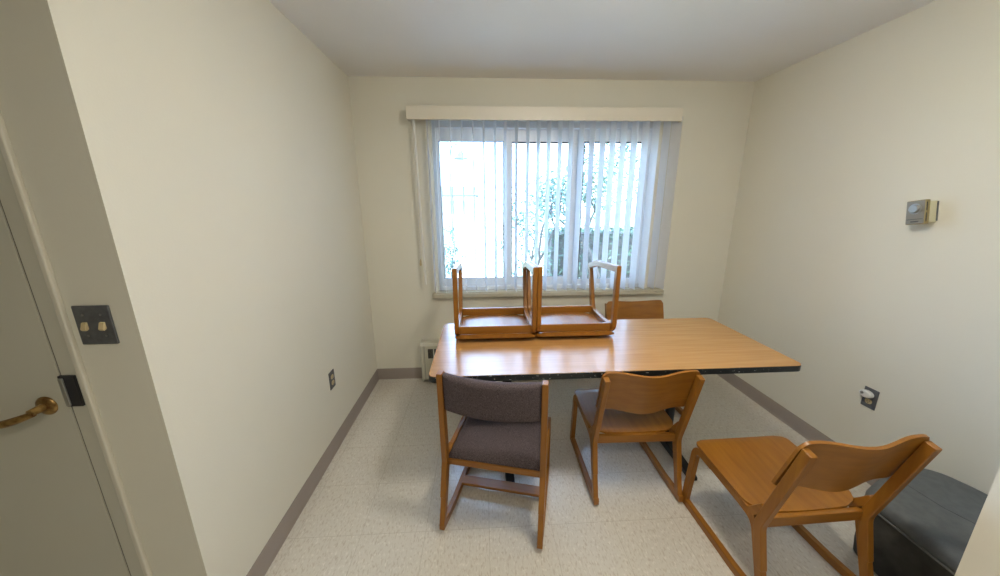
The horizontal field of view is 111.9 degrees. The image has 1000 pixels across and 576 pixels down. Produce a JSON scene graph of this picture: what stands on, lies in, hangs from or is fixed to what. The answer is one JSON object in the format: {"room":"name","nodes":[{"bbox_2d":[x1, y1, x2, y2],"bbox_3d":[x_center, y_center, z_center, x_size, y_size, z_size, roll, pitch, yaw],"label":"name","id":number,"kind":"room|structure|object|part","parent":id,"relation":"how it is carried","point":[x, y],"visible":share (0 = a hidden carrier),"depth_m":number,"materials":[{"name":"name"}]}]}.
{"room":"dining room","nodes":[
{"label":"dining room","id":0,"kind":"room"},
{"bbox_2d":[0,35,169,575],"bbox_3d":[-2.088,0.094,0.937,1.922,2.440,0.120,-1,14,-3],"label":"door frame","id":1,"kind":"structure","parent":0,"point":[11,107],"depth_m":0.90,"materials":[{"name":"beige paint"}]},
{"bbox_2d":[0,110,152,575],"bbox_3d":[-1.694,0.260,0.969,1.037,2.097,0.181,-1,14,-3],"label":"door","id":2,"kind":"structure","parent":1,"relation":"in","point":[65,508],"depth_m":1.00,"materials":[{"name":"beige paint"}]},
{"bbox_3d":[-1.378,0.368,0.936,0.160,0.044,0.031,-1,14,-3],"label":"lever","id":3,"kind":"part","parent":2,"relation":"part of","materials":[{"name":"brown metal"}]},
{"bbox_3d":[-1.306,0.344,0.956,0.058,0.058,0.042,-1,14,-3],"label":"handle","id":4,"kind":"part","parent":2,"relation":"part of","materials":[{"name":"brown metal"}]},
{"bbox_3d":[-1.225,0.291,0.977,0.043,0.096,0.030,-1,14,-3],"label":"strike plate","id":5,"kind":"part","parent":2,"relation":"part of","materials":[{"name":"black metal"}]},
{"bbox_2d":[71,305,119,343],"bbox_3d":[-1.110,0.103,0.923,0.095,0.112,0.016,-1,14,-3],"label":"light switch","id":6,"kind":"object","parent":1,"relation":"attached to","point":[95,324],"visible":1,"depth_m":0.92,"materials":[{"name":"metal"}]},
{"bbox_2d":[0,0,376,575],"bbox_3d":[-1.116,-0.136,1.845,0.120,2.440,1.885,-1,14,-3],"label":"wall","id":7,"kind":"structure","parent":0,"point":[197,158],"depth_m":1.18,"materials":[{"name":"beige paint"}]},
{"bbox_2d":[246,369,378,575],"bbox_3d":[-1.044,0.998,2.128,0.011,0.101,1.885,-1,14,-3],"label":"baseboard","id":8,"kind":"structure","parent":7,"relation":"attached to","point":[272,547],"depth_m":1.78,"materials":[{"name":"beige plastic"}]},
{"bbox_2d":[328,369,335,389],"bbox_3d":[-1.053,0.575,2.123,0.008,0.114,0.070,-1,14,-3],"label":"power outlet","id":9,"kind":"object","parent":7,"relation":"attached to","point":[331,375],"visible":1,"depth_m":2.12,"materials":[{"name":"metal"}]},
{"bbox_2d":[348,76,754,368],"bbox_3d":[0.436,-0.412,2.927,3.339,2.440,0.180,-1,14,-3],"label":"wall","id":10,"kind":"structure","parent":0,"point":[716,114],"depth_m":2.73,"materials":[{"name":"beige paint"}]},
{"bbox_2d":[378,367,421,379],"bbox_3d":[0.448,0.746,3.115,3.099,0.101,0.011,-1,14,-3],"label":"baseboard","id":11,"kind":"structure","parent":10,"relation":"attached to","point":[387,373],"depth_m":3.05,"materials":[{"name":"beige plastic"}]},
{"bbox_2d":[431,120,663,297],"bbox_3d":[0.423,-0.631,2.829,2.009,1.398,0.185,-1,14,-3],"label":"window","id":12,"kind":"structure","parent":10,"relation":"in","point":[444,126],"depth_m":2.81,"materials":[{"name":"white"}]},
{"bbox_3d":[-0.222,-0.639,2.821,0.570,1.271,0.030,-1,14,-3],"label":"sash","id":13,"kind":"part","parent":12,"relation":"part of","materials":[{"name":"white"}]},
{"bbox_3d":[0.350,-0.655,2.872,0.585,1.271,0.030,-1,14,-3],"label":"sash","id":14,"kind":"part","parent":12,"relation":"part of","materials":[{"name":"white"}]},
{"bbox_2d":[406,105,682,293],"bbox_3d":[0.353,-0.665,2.708,2.066,1.406,0.115,-1,14,-3],"label":"vertical blind","id":15,"kind":"object","parent":12,"relation":"attached to","point":[674,116],"visible":0.93,"depth_m":2.67,"materials":[{"name":"beige"}]},
{"bbox_3d":[-0.654,-0.758,2.642,0.008,1.080,0.014,-1,14,-3],"label":"cord","id":16,"kind":"part","parent":15,"relation":"part of","materials":[{"name":"white plastic"}]},
{"bbox_3d":[0.429,0.037,2.942,2.009,0.046,0.085,-1,14,-3],"label":"sill","id":17,"kind":"part","parent":12,"relation":"part of","materials":[{"name":"beige paint"}]},
{"bbox_3d":[0.937,-0.660,2.880,0.597,1.271,0.030,-1,14,-3],"label":"sash","id":18,"kind":"part","parent":12,"relation":"part of","materials":[{"name":"white"}]},
{"bbox_2d":[265,374,877,575],"bbox_3d":[0.079,1.405,0.920,6.200,0.120,4.903,-1,14,-3],"label":"floor","id":19,"kind":"structure","parent":0,"point":[374,510],"depth_m":1.72,"materials":[{"name":"plastic"}]},
{"bbox_2d":[420,339,438,381],"bbox_3d":[0.386,0.619,3.028,2.145,0.366,0.089,-1,14,-3],"label":"wall heater","id":20,"kind":"object","parent":19,"relation":"on","point":[428,348],"visible":0.05,"depth_m":2.93,"materials":[{"name":"beige metal"}]},
{"bbox_2d":[428,349,435,358],"bbox_3d":[0.371,0.551,2.970,1.988,0.086,0.005,-1,14,-3],"label":"grille","id":21,"kind":"object","parent":20,"relation":"attached to","point":[431,352],"depth_m":2.92,"materials":[{"name":"grey metal"}]},
{"bbox_2d":[436,370,550,548],"bbox_3d":[0.002,0.729,1.720,0.489,0.808,0.532,3,14,11],"label":"upholstered chair","id":22,"kind":"object","parent":19,"relation":"on","point":[505,427],"visible":1,"depth_m":1.56,"materials":[{"name":"brown fabric"}]},
{"bbox_3d":[-0.264,0.682,1.558,0.027,0.637,0.078,3,14,11],"label":"post","id":23,"kind":"part","parent":22,"relation":"part of","materials":[{"name":"brown wood"}]},
{"bbox_3d":[-0.258,0.953,1.647,0.025,0.340,0.184,3,14,11],"label":"leg","id":24,"kind":"part","parent":22,"relation":"part of","materials":[{"name":"brown wood"}]},
{"bbox_3d":[-0.228,0.771,1.756,0.024,0.034,0.266,3,14,11],"label":"rail","id":25,"kind":"part","parent":22,"relation":"part of","materials":[{"name":"brown wood"}]},
{"bbox_3d":[-0.040,0.478,1.455,0.437,0.183,0.080,3,14,11],"label":"backrest","id":26,"kind":"part","parent":22,"relation":"part of","materials":[{"name":"brown fabric"}]},
{"bbox_3d":[-0.031,0.834,1.579,0.438,0.030,0.022,3,14,11],"label":"cross rail","id":27,"kind":"part","parent":22,"relation":"part of","materials":[{"name":"brown wood"}]},
{"bbox_3d":[0.009,0.743,1.758,0.436,0.066,0.405,3,14,11],"label":"seat","id":28,"kind":"part","parent":22,"relation":"part of","materials":[{"name":"brown fabric"}]},
{"bbox_3d":[0.194,0.972,1.556,0.025,0.340,0.184,3,14,11],"label":"leg","id":29,"kind":"part","parent":22,"relation":"part of","materials":[{"name":"brown wood"}]},
{"bbox_3d":[0.189,0.702,1.468,0.027,0.637,0.078,3,14,11],"label":"post","id":30,"kind":"part","parent":22,"relation":"part of","materials":[{"name":"brown wood"}]},
{"bbox_3d":[0.224,0.790,1.666,0.024,0.034,0.266,3,14,11],"label":"rail","id":31,"kind":"part","parent":22,"relation":"part of","materials":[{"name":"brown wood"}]},
{"bbox_3d":[0.266,0.894,1.898,0.026,0.361,0.165,3,14,11],"label":"leg","id":32,"kind":"part","parent":22,"relation":"part of","materials":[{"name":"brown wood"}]},
{"bbox_2d":[429,318,800,481],"bbox_3d":[0.574,0.672,2.085,1.870,0.737,0.740,-1,14,-3],"label":"table","id":33,"kind":"object","parent":19,"relation":"on","point":[644,347],"visible":0.63,"depth_m":1.83,"materials":[{"name":"laminate"}]},
{"bbox_2d":[452,261,537,338],"bbox_3d":[-0.039,0.244,2.247,0.481,0.865,0.548,-1,14,-3],"label":"wooden chair","id":34,"kind":"object","parent":33,"relation":"on","point":[497,322],"visible":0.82,"depth_m":2.02,"materials":[{"name":"brown wood"}]},
{"bbox_3d":[-0.256,0.087,1.989,0.026,0.389,0.143,-1,14,-3],"label":"leg","id":35,"kind":"part","parent":34,"relation":"part of","materials":[{"name":"brown wood"}]},
{"bbox_3d":[-0.275,0.022,2.338,0.025,0.360,0.190,-1,10,-3],"label":"leg","id":36,"kind":"part","parent":34,"relation":"part of","materials":[{"name":"brown wood"}]},
{"bbox_3d":[-0.266,0.238,2.246,0.024,0.112,0.309,-1,10,-3],"label":"rail","id":37,"kind":"part","parent":34,"relation":"part of","materials":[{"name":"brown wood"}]},
{"bbox_3d":[-0.047,0.163,2.365,0.429,0.050,0.023,-1,10,-3],"label":"cross rail","id":38,"kind":"part","parent":34,"relation":"part of","materials":[{"name":"brown wood"}]},
{"bbox_3d":[-0.035,0.238,2.169,0.481,0.034,0.401,-1,14,-3],"label":"seat","id":39,"kind":"part","parent":34,"relation":"part of","materials":[{"name":"brown wood"}]},
{"bbox_3d":[-0.027,0.246,2.011,0.429,0.048,0.023,-1,10,-3],"label":"cross rail","id":40,"kind":"part","parent":34,"relation":"part of","materials":[{"name":"brown wood"}]},
{"bbox_3d":[0.178,0.014,2.361,0.025,0.360,0.190,-1,10,-3],"label":"leg","id":41,"kind":"part","parent":34,"relation":"part of","materials":[{"name":"brown wood"}]},
{"bbox_3d":[0.186,0.230,2.269,0.024,0.112,0.309,-1,10,-3],"label":"rail","id":42,"kind":"part","parent":34,"relation":"part of","materials":[{"name":"brown wood"}]},
{"bbox_3d":[0.197,0.079,2.012,0.026,0.389,0.143,-1,14,-3],"label":"leg","id":43,"kind":"part","parent":34,"relation":"part of","materials":[{"name":"brown wood"}]},
{"bbox_2d":[526,260,620,336],"bbox_3d":[0.441,0.234,2.277,0.481,0.865,0.548,-1,14,-3],"label":"wooden chair","id":44,"kind":"object","parent":33,"relation":"on","point":[580,320],"visible":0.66,"depth_m":2.04,"materials":[{"name":"brown wood"}]},
{"bbox_3d":[0.206,0.012,2.368,0.025,0.360,0.190,-1,10,-3],"label":"leg","id":45,"kind":"part","parent":44,"relation":"part of","materials":[{"name":"brown wood"}]},
{"bbox_3d":[0.225,0.077,2.019,0.026,0.389,0.143,-1,14,-3],"label":"leg","id":46,"kind":"part","parent":44,"relation":"part of","materials":[{"name":"brown wood"}]},
{"bbox_3d":[0.434,0.153,2.395,0.429,0.050,0.023,-1,10,-3],"label":"cross rail","id":47,"kind":"part","parent":44,"relation":"part of","materials":[{"name":"brown wood"}]},
{"bbox_3d":[0.445,0.228,2.200,0.481,0.034,0.401,-1,14,-3],"label":"seat","id":48,"kind":"part","parent":44,"relation":"part of","materials":[{"name":"brown wood"}]},
{"bbox_3d":[0.453,0.236,2.041,0.429,0.048,0.023,-1,10,-3],"label":"cross rail","id":49,"kind":"part","parent":44,"relation":"part of","materials":[{"name":"brown wood"}]},
{"bbox_3d":[0.658,0.269,2.491,0.027,0.644,0.115,-1,14,-3],"label":"post","id":50,"kind":"part","parent":44,"relation":"part of","materials":[{"name":"brown wood"}]},
{"bbox_3d":[0.658,0.004,2.391,0.025,0.360,0.190,-1,10,-3],"label":"leg","id":51,"kind":"part","parent":44,"relation":"part of","materials":[{"name":"brown wood"}]},
{"bbox_3d":[0.667,0.220,2.299,0.024,0.112,0.309,-1,10,-3],"label":"rail","id":52,"kind":"part","parent":44,"relation":"part of","materials":[{"name":"brown wood"}]},
{"bbox_3d":[0.677,0.069,2.042,0.026,0.389,0.143,-1,14,-3],"label":"leg","id":53,"kind":"part","parent":44,"relation":"part of","materials":[{"name":"brown wood"}]},
{"bbox_2d":[570,370,704,504],"bbox_3d":[0.709,0.702,1.911,0.472,0.762,0.555,-1,14,-2],"label":"wooden chair","id":54,"kind":"object","parent":19,"relation":"on","point":[625,407],"visible":1,"depth_m":1.75,"materials":[{"name":"brown wood"}]},
{"bbox_3d":[0.481,0.838,2.137,0.026,0.354,0.164,-1,14,-2],"label":"leg","id":55,"kind":"part","parent":54,"relation":"part of","materials":[{"name":"brown wood"}]},
{"bbox_3d":[0.488,0.720,1.881,0.024,0.103,0.300,-1,14,-2],"label":"rail","id":56,"kind":"part","parent":54,"relation":"part of","materials":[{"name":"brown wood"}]},
{"bbox_3d":[0.494,0.925,1.804,0.025,0.330,0.185,-1,14,-2],"label":"leg","id":57,"kind":"part","parent":54,"relation":"part of","materials":[{"name":"brown wood"}]},
{"bbox_3d":[0.494,0.692,1.687,0.027,0.588,0.141,-1,14,-2],"label":"post","id":58,"kind":"part","parent":54,"relation":"part of","materials":[{"name":"brown wood"}]},
{"bbox_3d":[0.707,0.704,1.972,0.472,0.046,0.387,-1,14,-2],"label":"seat","id":59,"kind":"part","parent":54,"relation":"part of","materials":[{"name":"brown wood"}]},
{"bbox_3d":[0.715,0.791,1.788,0.420,0.046,0.022,-1,14,-2],"label":"cross rail","id":60,"kind":"part","parent":54,"relation":"part of","materials":[{"name":"brown wood"}]},
{"bbox_3d":[0.716,0.509,1.635,0.472,0.255,0.108,-1,14,-2],"label":"backrest","id":61,"kind":"part","parent":54,"relation":"part of","materials":[{"name":"brown wood"}]},
{"bbox_3d":[0.932,0.714,1.896,0.024,0.103,0.300,-1,14,-2],"label":"rail","id":62,"kind":"part","parent":54,"relation":"part of","materials":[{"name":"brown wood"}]},
{"bbox_3d":[0.938,0.919,1.818,0.025,0.330,0.185,-1,14,-2],"label":"leg","id":63,"kind":"part","parent":54,"relation":"part of","materials":[{"name":"brown wood"}]},
{"bbox_3d":[0.938,0.686,1.702,0.027,0.588,0.141,-1,14,-2],"label":"post","id":64,"kind":"part","parent":54,"relation":"part of","materials":[{"name":"brown wood"}]},
{"bbox_2d":[600,300,682,414],"bbox_3d":[1.115,0.528,2.604,0.472,0.762,0.555,-1,14,-4],"label":"wooden chair","id":65,"kind":"object","parent":19,"relation":"on","point":[648,309],"visible":0.13,"depth_m":2.76,"materials":[{"name":"brown wood"}]},
{"bbox_3d":[1.097,0.229,2.758,0.472,0.255,0.108,-1,14,-4],"label":"backrest","id":66,"kind":"part","parent":65,"relation":"part of","materials":[{"name":"brown wood"}]},
{"bbox_2d":[682,434,941,575],"bbox_3d":[1.210,0.812,1.452,0.472,0.762,0.555,-1,14,-4],"label":"wooden chair","id":67,"kind":"object","parent":19,"relation":"on","point":[776,482],"visible":0.99,"depth_m":1.32,"materials":[{"name":"brown wood"}]},
{"bbox_3d":[0.975,0.951,1.669,0.026,0.354,0.164,-1,14,-4],"label":"leg","id":68,"kind":"part","parent":67,"relation":"part of","materials":[{"name":"brown wood"}]},
{"bbox_3d":[0.991,0.833,1.413,0.024,0.103,0.300,-1,14,-4],"label":"rail","id":69,"kind":"part","parent":67,"relation":"part of","materials":[{"name":"brown wood"}]},
{"bbox_3d":[1.002,1.038,1.336,0.025,0.330,0.185,-1,14,-4],"label":"leg","id":70,"kind":"part","parent":67,"relation":"part of","materials":[{"name":"brown wood"}]},
{"bbox_3d":[1.206,0.815,1.514,0.472,0.046,0.387,-1,14,-4],"label":"seat","id":71,"kind":"part","parent":67,"relation":"part of","materials":[{"name":"brown wood"}]},
{"bbox_3d":[1.005,0.804,1.220,0.027,0.588,0.141,-1,14,-4],"label":"post","id":72,"kind":"part","parent":67,"relation":"part of","materials":[{"name":"brown wood"}]},
{"bbox_3d":[1.222,0.901,1.330,0.420,0.046,0.022,-1,14,-4],"label":"cross rail","id":73,"kind":"part","parent":67,"relation":"part of","materials":[{"name":"brown wood"}]},
{"bbox_3d":[1.226,0.619,1.177,0.472,0.255,0.108,-1,14,-4],"label":"backrest","id":74,"kind":"part","parent":67,"relation":"part of","materials":[{"name":"brown wood"}]},
{"bbox_3d":[1.444,1.027,1.369,0.025,0.330,0.185,-1,14,-4],"label":"leg","id":75,"kind":"part","parent":67,"relation":"part of","materials":[{"name":"brown wood"}]},
{"bbox_3d":[1.434,0.823,1.446,0.024,0.103,0.300,-1,14,-4],"label":"rail","id":76,"kind":"part","parent":67,"relation":"part of","materials":[{"name":"brown wood"}]},
{"bbox_3d":[1.447,0.794,1.253,0.027,0.588,0.141,-1,14,-4],"label":"post","id":77,"kind":"part","parent":67,"relation":"part of","materials":[{"name":"brown wood"}]},
{"bbox_2d":[853,469,987,575],"bbox_3d":[1.820,1.044,1.391,0.517,0.334,0.483,-1,14,-3],"label":"ottoman","id":78,"kind":"object","parent":19,"relation":"on","point":[927,528],"visible":0.62,"depth_m":1.34,"materials":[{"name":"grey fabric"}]},
{"bbox_2d":[269,0,935,81],"bbox_3d":[0.065,-1.081,0.306,6.200,0.120,4.903,-1,14,-3],"label":"ceiling","id":79,"kind":"structure","parent":0,"point":[676,40],"depth_m":1.87,"materials":[{"name":"paint"}]},
{"bbox_2d":[717,0,999,494],"bbox_3d":[2.105,-0.167,1.897,0.120,2.440,2.113,-1,14,-3],"label":"wall","id":80,"kind":"structure","parent":0,"point":[825,270],"depth_m":1.79,"materials":[{"name":"beige paint"}]},
{"bbox_2d":[717,374,879,484],"bbox_3d":[2.046,0.970,2.175,0.011,0.101,2.113,-1,14,-3],"label":"baseboard","id":81,"kind":"structure","parent":80,"relation":"attached to","point":[800,426],"depth_m":2.46,"materials":[{"name":"beige plastic"}]},
{"bbox_2d":[860,386,879,410],"bbox_3d":[2.056,0.612,1.880,0.008,0.114,0.070,-1,14,-3],"label":"power outlet","id":82,"kind":"object","parent":80,"relation":"attached to","point":[871,403],"visible":0.84,"depth_m":1.87,"materials":[{"name":"metal"}]},
{"bbox_2d":[859,389,873,397],"bbox_3d":[2.035,0.588,1.879,0.032,0.042,0.062,-1,14,-3],"label":"plug","id":83,"kind":"object","parent":82,"relation":"attached to","point":[865,393],"visible":1,"depth_m":1.87,"materials":[{"name":"white plastic"}]},
{"bbox_2d":[865,398,871,403],"bbox_3d":[2.054,0.631,1.885,0.003,0.027,0.033,-1,14,-3],"label":"receptacle","id":84,"kind":"object","parent":82,"relation":"attached to","point":[867,400],"depth_m":1.88,"materials":[{"name":"grey plastic"}]},
{"bbox_2d":[905,199,938,224],"bbox_3d":[2.019,-0.363,1.625,0.072,0.122,0.094,-1,14,-3],"label":"thermostat","id":85,"kind":"object","parent":80,"relation":"attached to","point":[925,211],"visible":1,"depth_m":1.60,"materials":[{"name":"beige plastic"}]},
{"bbox_3d":[1.996,-0.363,1.625,0.003,0.108,0.068,-1,5,-3],"label":"plate","id":86,"kind":"part","parent":85,"relation":"part of","materials":[{"name":"grey metal"}]},
{"bbox_3d":[2.053,-0.366,1.626,0.003,0.092,0.081,-1,5,-3],"label":"plate","id":87,"kind":"part","parent":85,"relation":"part of","materials":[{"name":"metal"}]},
{"bbox_2d":[955,467,999,575],"bbox_3d":[2.269,0.101,0.811,1.790,2.440,0.140,-1,14,-3],"label":"wall partition","id":88,"kind":"structure","parent":0,"point":[981,556],"depth_m":0.96,"materials":[{"name":"beige paint"}]},
{"label":"outside","id":89,"kind":"structure","parent":0,"visible":0},
{"bbox_2d":[443,211,634,277],"bbox_3d":[-2.215,-8.216,40.669,80.000,0.200,76.977,-1,14,-3],"label":"lawn","id":90,"kind":"structure","parent":89,"point":[459,228],"depth_m":23.32,"materials":[{"name":"green plant"}]},
{"bbox_2d":[449,144,467,241],"bbox_3d":[-1.745,-4.272,15.367,0.760,4.284,0.719,10,18,37],"label":"street lamp","id":91,"kind":"object","parent":90,"relation":"on","point":[459,155],"visible":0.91,"depth_m":15.01,"materials":[{"name":"grey"}]},
{"bbox_3d":[-1.974,-4.264,15.342,0.557,4.284,0.070,-1,14,-3],"label":"post","id":92,"kind":"part","parent":91,"relation":"part of","materials":[{"name":"grey"}]},
{"bbox_3d":[-1.738,-5.878,14.957,0.711,0.360,0.711,-1,14,-3],"label":"lamp shade","id":93,"kind":"part","parent":91,"relation":"part of","materials":[{"name":"grey"}]},
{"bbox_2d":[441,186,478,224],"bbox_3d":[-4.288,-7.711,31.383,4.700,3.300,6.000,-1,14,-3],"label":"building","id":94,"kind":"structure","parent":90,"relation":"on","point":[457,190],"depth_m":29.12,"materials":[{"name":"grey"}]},
{"bbox_2d":[454,229,502,277],"bbox_3d":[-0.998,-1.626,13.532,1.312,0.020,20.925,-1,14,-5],"label":"path","id":95,"kind":"structure","parent":90,"relation":"on","point":[469,233],"depth_m":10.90,"materials":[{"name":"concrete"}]},
{"bbox_2d":[443,225,463,277],"bbox_3d":[-1.037,-0.663,7.003,0.616,1.290,0.594,-1,14,-3],"label":"shrub","id":96,"kind":"object","parent":95,"relation":"on","point":[451,262],"visible":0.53,"depth_m":6.94,"materials":[{"name":"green plant"}]},
{"bbox_3d":[-1.000,-0.416,7.014,0.241,0.803,0.158,-5,15,-17],"label":"stem","id":97,"kind":"part","parent":96,"relation":"part of","materials":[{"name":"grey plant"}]},
{"bbox_2d":[497,155,587,275],"bbox_3d":[0.575,-0.645,4.846,1.309,2.296,1.012,4,15,17],"label":"tree","id":98,"kind":"object","parent":90,"relation":"on","point":[563,201],"visible":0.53,"depth_m":4.74,"materials":[{"name":"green plant"}]},
{"bbox_2d":[518,143,640,277],"bbox_3d":[1.552,-1.543,6.815,1.708,3.074,2.523,-13,18,-41],"label":"tree","id":99,"kind":"object","parent":90,"relation":"on","point":[593,205],"visible":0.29,"depth_m":6.36,"materials":[{"name":"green plant"}]},
{"bbox_2d":[539,223,633,277],"bbox_3d":[3.537,-0.848,7.833,5.224,1.322,1.181,-1,14,-3],"label":"hedge","id":100,"kind":"object","parent":90,"relation":"on","point":[550,267],"visible":0.13,"depth_m":7.40,"materials":[{"name":"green plant"}]}
]}

